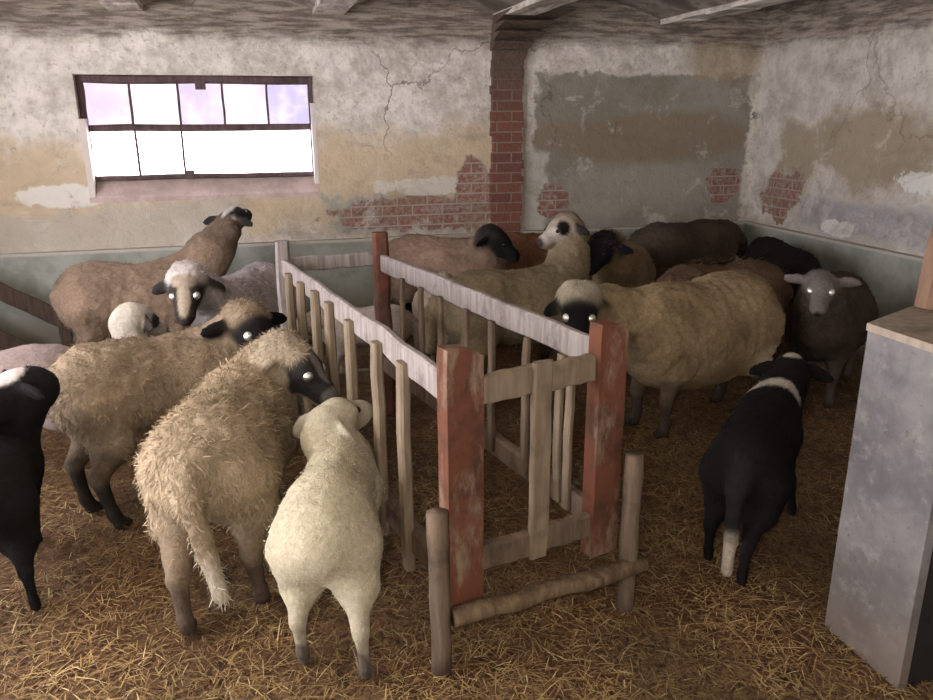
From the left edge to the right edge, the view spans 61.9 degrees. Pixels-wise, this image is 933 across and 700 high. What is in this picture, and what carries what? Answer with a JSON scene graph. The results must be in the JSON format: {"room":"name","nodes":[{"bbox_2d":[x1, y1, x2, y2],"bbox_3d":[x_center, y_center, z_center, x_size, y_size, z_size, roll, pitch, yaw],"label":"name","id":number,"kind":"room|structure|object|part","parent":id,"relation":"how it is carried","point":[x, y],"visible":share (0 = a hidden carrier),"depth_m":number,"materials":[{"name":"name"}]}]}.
{"room":"farm building","nodes":[
{"label":"farm building","id":0,"kind":"room"},
{"bbox_2d":[0,0,767,252],"bbox_3d":[-0.700,-1.523,6.105,7.130,2.620,0.340,-5,17,-14],"label":"wall","id":1,"kind":"structure","parent":0,"point":[630,118],"depth_m":5.92,"materials":[{"name":"paint"}]},
{"bbox_2d":[98,0,142,10],"bbox_3d":[-1.246,-1.340,1.508,0.235,0.325,7.980,-5,17,-14],"label":"beam","id":2,"kind":"structure","parent":1,"relation":"attached to","point":[117,5],"depth_m":5.00,"materials":[{"name":"white wood"}]},
{"bbox_2d":[74,75,319,202],"bbox_3d":[-1.935,-1.566,5.737,1.611,0.868,0.352,-5,17,-14],"label":"window","id":3,"kind":"structure","parent":1,"relation":"in","point":[107,103],"depth_m":5.63,"materials":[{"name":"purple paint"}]},
{"bbox_3d":[-2.515,-1.726,5.456,0.305,0.300,0.008,-5,17,-14],"label":"pane","id":4,"kind":"part","parent":3,"relation":"part of","materials":[{"name":"clear glass"}]},
{"bbox_3d":[-2.213,-1.750,5.534,0.320,0.300,0.008,-5,17,-14],"label":"pane","id":5,"kind":"part","parent":3,"relation":"part of","materials":[{"name":"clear glass"}]},
{"bbox_3d":[-2.019,-1.297,5.689,0.060,0.030,0.015,-5,17,-14],"label":"handle","id":6,"kind":"part","parent":3,"relation":"part of","materials":[{"name":"brown metal"}]},
{"bbox_3d":[-1.912,-1.776,5.612,0.305,0.300,0.008,-5,17,-14],"label":"pane","id":7,"kind":"part","parent":3,"relation":"part of","materials":[{"name":"clear glass"}]},
{"bbox_3d":[-1.930,-1.220,5.841,1.605,0.145,0.352,-5,17,-14],"label":"sill","id":8,"kind":"part","parent":3,"relation":"part of","materials":[{"name":"beige concrete"}]},
{"bbox_3d":[-1.615,-1.800,5.688,0.310,0.300,0.008,-5,17,-14],"label":"pane","id":9,"kind":"part","parent":3,"relation":"part of","materials":[{"name":"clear glass"}]},
{"bbox_3d":[-1.318,-1.825,5.765,0.305,0.300,0.008,-5,17,-14],"label":"pane","id":10,"kind":"part","parent":3,"relation":"part of","materials":[{"name":"clear glass"}]},
{"bbox_2d":[312,0,357,14],"bbox_3d":[0.048,-1.447,1.841,0.235,0.326,7.980,-5,17,-14],"label":"beam","id":11,"kind":"structure","parent":1,"relation":"attached to","point":[323,7],"depth_m":5.15,"materials":[{"name":"white wood"}]},
{"bbox_2d":[0,221,751,350],"bbox_3d":[-0.785,-0.535,6.154,6.830,0.700,0.070,-5,17,-14],"label":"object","id":12,"kind":"structure","parent":1,"relation":"attached to","point":[34,274],"depth_m":5.64,"materials":[{"name":"concrete"}]},
{"bbox_2d":[489,7,575,231],"bbox_3d":[0.483,-1.696,5.947,0.504,1.630,0.475,-5,17,-14],"label":"brick pillar","id":13,"kind":"structure","parent":1,"relation":"attached to","point":[512,36],"depth_m":6.04,"materials":[{"name":"red brick"}]},
{"bbox_2d":[493,0,577,14],"bbox_3d":[1.351,-1.555,2.177,0.234,0.326,7.980,-5,17,-14],"label":"beam","id":14,"kind":"structure","parent":1,"relation":"attached to","point":[528,7],"depth_m":5.24,"materials":[{"name":"white wood"}]},
{"bbox_2d":[660,0,794,24],"bbox_3d":[2.692,-1.666,2.523,0.235,0.326,7.980,-5,17,-14],"label":"beam","id":15,"kind":"structure","parent":1,"relation":"attached to","point":[742,6],"depth_m":5.52,"materials":[{"name":"white wood"}]},
{"bbox_2d":[139,0,739,19],"bbox_3d":[0.322,-1.490,1.657,7.483,0.440,9.120,-5,17,-14],"label":"ceiling","id":16,"kind":"structure","parent":0,"point":[660,9],"depth_m":5.71,"materials":[{"name":"paint"}]},
{"bbox_2d":[0,334,932,699],"bbox_3d":[0.249,0.903,2.599,6.830,0.027,7.980,-5,17,-14],"label":"floor","id":17,"kind":"structure","parent":0,"point":[500,353],"depth_m":2.68,"materials":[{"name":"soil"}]},
{"bbox_2d":[0,364,61,610],"bbox_3d":[-1.634,0.467,2.755,0.404,0.732,0.759,-7,18,-21],"label":"sheep","id":18,"kind":"object","parent":17,"relation":"on","point":[27,393],"visible":1,"depth_m":2.71,"materials":[{"name":"fur"}]},
{"bbox_2d":[0,343,69,431],"bbox_3d":[-2.272,0.256,3.574,1.137,0.664,0.415,-7,18,-22],"label":"sheep","id":19,"kind":"object","parent":17,"relation":"on","point":[44,355],"visible":0.27,"depth_m":3.56,"materials":[{"name":"fur"}]},
{"bbox_2d":[0,282,74,349],"bbox_3d":[-3.055,-0.205,5.280,0.926,1.040,0.072,-5,17,-14],"label":"wooden hurdle","id":20,"kind":"object","parent":17,"relation":"on","point":[36,307],"visible":0.41,"depth_m":5.27,"materials":[{"name":"black wood"}]},
{"bbox_3d":[-3.049,-0.011,5.319,0.926,0.646,0.034,-5,17,-14],"label":"rail","id":21,"kind":"part","parent":20,"relation":"part of","materials":[{"name":"black wood"}]},
{"bbox_3d":[-2.777,-0.082,5.414,0.085,0.279,0.038,-5,17,-14],"label":"post","id":22,"kind":"part","parent":20,"relation":"part of","materials":[{"name":"black wood"}]},
{"bbox_2d":[107,302,166,433],"bbox_3d":[-1.696,0.127,3.989,0.326,0.664,0.814,-6,18,-18],"label":"sheep","id":23,"kind":"object","parent":17,"relation":"on","point":[129,318],"visible":0.16,"depth_m":4.07,"materials":[{"name":"fur"}]},
{"bbox_2d":[49,206,252,343],"bbox_3d":[-1.993,-0.376,5.042,1.290,1.036,0.523,-6,18,-18],"label":"sheep","id":24,"kind":"object","parent":17,"relation":"on","point":[84,297],"visible":0.62,"depth_m":4.83},
{"bbox_2d":[46,296,286,529],"bbox_3d":[-1.289,0.207,3.439,1.091,0.841,0.635,-12,20,-33],"label":"sheep","id":25,"kind":"object","parent":17,"relation":"on","point":[113,391],"visible":0.77,"depth_m":3.23},
{"bbox_2d":[152,258,296,329],"bbox_3d":[-1.367,-0.185,4.667,0.497,0.878,1.315,4,17,13],"label":"sheep","id":26,"kind":"object","parent":17,"relation":"on","point":[197,294],"visible":0.47,"depth_m":4.23},
{"bbox_2d":[128,326,338,634],"bbox_3d":[-0.819,0.390,2.874,0.622,0.792,1.058,-1,17,-1],"label":"sheep","id":27,"kind":"object","parent":17,"relation":"on","point":[222,455],"visible":0.99,"depth_m":2.54},
{"bbox_2d":[412,271,454,362],"bbox_3d":[-0.179,-0.251,5.217,0.340,0.673,0.881,-3,17,-9],"label":"sheep","id":28,"kind":"object","parent":17,"relation":"on","point":[427,295],"visible":0.14,"depth_m":5.17},
{"bbox_2d":[388,222,519,313],"bbox_3d":[-0.140,-0.548,5.846,1.212,0.885,0.549,7,18,22],"label":"sheep","id":29,"kind":"object","parent":17,"relation":"on","point":[490,247],"visible":0.53,"depth_m":5.63},
{"bbox_2d":[275,231,648,675],"bbox_3d":[-0.245,0.160,3.269,0.775,1.020,2.243,-9,19,-25],"label":"rack","id":30,"kind":"object","parent":17,"relation":"on","point":[454,552],"visible":0.86,"depth_m":2.48,"materials":[{"name":"red paint"}]},
{"bbox_3d":[-0.938,-0.076,4.103,0.081,1.000,0.062,-5,17,-14],"label":"post","id":31,"kind":"part","parent":30,"relation":"part of","materials":[{"name":"grey wood"}]},
{"bbox_3d":[-0.697,-0.462,4.066,0.512,0.083,0.029,-5,17,-17],"label":"rail","id":32,"kind":"part","parent":30,"relation":"part of","materials":[{"name":"grey wood"}]},
{"bbox_3d":[-0.694,0.160,4.252,0.513,0.096,0.034,-5,17,-16],"label":"rail","id":33,"kind":"part","parent":30,"relation":"part of","materials":[{"name":"brown wood"}]},
{"bbox_3d":[-0.493,-0.159,3.061,0.375,0.113,2.077,-5,17,-14],"label":"rail","id":34,"kind":"part","parent":30,"relation":"part of","materials":[{"name":"grey wood"}]},
{"bbox_3d":[-0.490,0.464,3.259,0.054,0.219,2.126,-8,18,-24],"label":"rail","id":35,"kind":"part","parent":30,"relation":"part of","materials":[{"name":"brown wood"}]},
{"bbox_3d":[-0.452,-0.132,4.244,0.093,1.020,0.074,-5,17,-14],"label":"post","id":36,"kind":"part","parent":30,"relation":"part of","materials":[{"name":"red paint"}]},
{"bbox_3d":[-0.080,0.712,2.276,0.068,0.531,0.067,-5,17,-14],"label":"leg","id":37,"kind":"part","parent":30,"relation":"part of","materials":[{"name":"brown wood"}]},
{"bbox_3d":[-0.015,0.366,2.244,0.116,0.790,0.060,-10,19,-28],"label":"post","id":38,"kind":"part","parent":30,"relation":"part of","materials":[{"name":"red paint"}]},
{"bbox_3d":[-0.005,0.317,3.438,0.049,0.111,2.009,-8,18,-25],"label":"rail","id":39,"kind":"part","parent":30,"relation":"part of","materials":[{"name":"brown wood"}]},
{"bbox_3d":[-0.008,-0.222,3.277,0.036,0.117,2.009,-8,18,-25],"label":"rail","id":40,"kind":"part","parent":30,"relation":"part of","materials":[{"name":"grey wood"}]},
{"bbox_3d":[0.217,0.598,2.451,0.436,0.095,0.038,-10,19,-29],"label":"rail","id":41,"kind":"part","parent":30,"relation":"part of","materials":[{"name":"brown wood"}]},
{"bbox_3d":[0.222,0.081,2.307,0.413,0.095,0.030,-10,19,-28],"label":"rail","id":42,"kind":"part","parent":30,"relation":"part of","materials":[{"name":"beige wood"}]},
{"bbox_3d":[0.439,0.290,2.491,0.105,0.790,0.060,-10,19,-28],"label":"post","id":43,"kind":"part","parent":30,"relation":"part of","materials":[{"name":"red paint"}]},
{"bbox_3d":[0.536,0.603,2.558,0.065,0.570,0.066,-5,17,-14],"label":"leg","id":44,"kind":"part","parent":30,"relation":"part of","materials":[{"name":"brown wood"}]},
{"bbox_2d":[0,335,932,699],"bbox_3d":[0.052,0.524,3.804,6.534,0.123,5.190,-5,17,-14],"label":"litter","id":45,"kind":"object","parent":17,"relation":"on","point":[781,648],"visible":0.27,"depth_m":2.61,"materials":[{"name":"brown plant"}]},
{"bbox_2d":[264,397,386,678],"bbox_3d":[-0.431,0.556,2.580,0.380,0.640,0.842,-1,17,-1],"label":"sheep","id":46,"kind":"object","parent":45,"relation":"on","point":[325,532],"visible":0.99,"depth_m":2.27,"materials":[{"name":"fur"}]},
{"bbox_2d":[296,304,418,371],"bbox_3d":[-0.695,-0.052,4.913,0.826,0.467,0.330,-2,17,-7],"label":"sheep","id":47,"kind":"object","parent":45,"relation":"on","point":[412,325],"visible":0.33,"depth_m":4.81,"materials":[{"name":"fur"}]},
{"bbox_2d":[740,235,822,304],"bbox_3d":[2.274,-0.427,5.667,0.492,0.729,1.166,1,17,6],"label":"sheep","id":48,"kind":"object","parent":45,"relation":"on","point":[792,260],"visible":0.34,"depth_m":5.30},
{"bbox_2d":[424,209,590,360],"bbox_3d":[0.255,-0.290,4.681,1.126,1.054,0.557,-6,18,-18],"label":"sheep","id":49,"kind":"object","parent":17,"relation":"on","point":[564,237],"visible":0.56,"depth_m":4.54},
{"bbox_2d":[505,231,592,280],"bbox_3d":[0.573,-0.596,6.216,1.204,0.755,0.549,-5,17,-14],"label":"sheep","id":50,"kind":"object","parent":17,"relation":"on","point":[531,255],"visible":0.14,"depth_m":5.94},
{"bbox_2d":[587,230,655,287],"bbox_3d":[1.077,-0.462,5.481,0.509,0.915,1.399,4,17,13],"label":"sheep","id":51,"kind":"object","parent":17,"relation":"on","point":[630,265],"visible":0.63,"depth_m":5.02},
{"bbox_2d":[588,227,639,249],"bbox_3d":[0.904,-0.726,4.976,0.365,0.142,0.396,7,18,22],"label":"hay","id":52,"kind":"object","parent":51,"relation":"on","point":[616,230],"visible":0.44,"depth_m":4.94,"materials":[{"name":"plant"}]},
{"bbox_2d":[543,269,785,438],"bbox_3d":[1.091,-0.011,4.085,1.549,0.848,0.564,-10,19,-29],"label":"sheep","id":53,"kind":"object","parent":17,"relation":"on","point":[710,329],"visible":0.91,"depth_m":3.88},
{"bbox_2d":[628,218,747,282],"bbox_3d":[1.812,-0.682,6.419,1.324,0.792,0.598,-8,18,-24],"label":"sheep","id":54,"kind":"object","parent":17,"relation":"on","point":[668,244],"visible":0.49,"depth_m":6.16},
{"bbox_2d":[656,257,793,360],"bbox_3d":[1.556,-0.203,4.934,1.264,0.728,0.492,-8,18,-23],"label":"sheep","id":55,"kind":"object","parent":17,"relation":"on","point":[783,290],"visible":0.21,"depth_m":4.83},
{"bbox_2d":[669,253,773,276],"bbox_3d":[1.607,-0.541,4.890,0.873,0.125,0.419,-5,17,-14],"label":"hay","id":56,"kind":"object","parent":55,"relation":"on","point":[730,259],"visible":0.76,"depth_m":4.86,"materials":[{"name":"plant"}]},
{"bbox_2d":[697,352,833,585],"bbox_3d":[1.165,0.410,3.045,0.352,0.650,1.033,10,20,31],"label":"sheep","id":57,"kind":"object","parent":17,"relation":"on","point":[747,473],"visible":1,"depth_m":2.73,"materials":[{"name":"fur"}]},
{"bbox_2d":[784,268,879,409],"bbox_3d":[2.101,-0.126,4.513,0.479,0.815,1.197,9,19,29],"label":"sheep","id":58,"kind":"object","parent":17,"relation":"on","point":[828,316],"visible":0.94,"depth_m":4.21},
{"bbox_2d":[824,306,932,689],"bbox_3d":[1.528,0.375,2.514,0.768,1.022,0.674,-5,17,-14],"label":"concrete block","id":59,"kind":"object","parent":17,"relation":"on","point":[880,600],"visible":0.97,"depth_m":2.24,"materials":[{"name":"grey paint"}]},
{"bbox_3d":[1.610,0.472,2.225,0.700,1.000,0.026,-5,17,-14],"label":"panel","id":60,"kind":"part","parent":59,"relation":"part of","materials":[{"name":"grey concrete"}]},
{"bbox_2d":[914,226,932,309],"bbox_3d":[1.484,-0.480,2.320,0.192,0.739,0.110,-5,17,-14],"label":"wooden post","id":61,"kind":"object","parent":59,"relation":"on","point":[924,296],"visible":1,"depth_m":2.37,"materials":[{"name":"brown wood"}]},
{"bbox_2d":[747,0,932,256],"bbox_3d":[3.683,-0.649,3.106,0.300,2.620,7.980,-5,17,-14],"label":"wall","id":62,"kind":"structure","parent":0,"point":[843,147],"depth_m":5.67,"materials":[{"name":"paint"}]},
{"bbox_2d":[741,222,923,346],"bbox_3d":[3.519,0.295,3.303,0.070,0.700,7.910,-5,17,-14],"label":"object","id":63,"kind":"structure","parent":62,"relation":"attached to","point":[893,277],"depth_m":5.50,"materials":[{"name":"concrete"}]}
]}

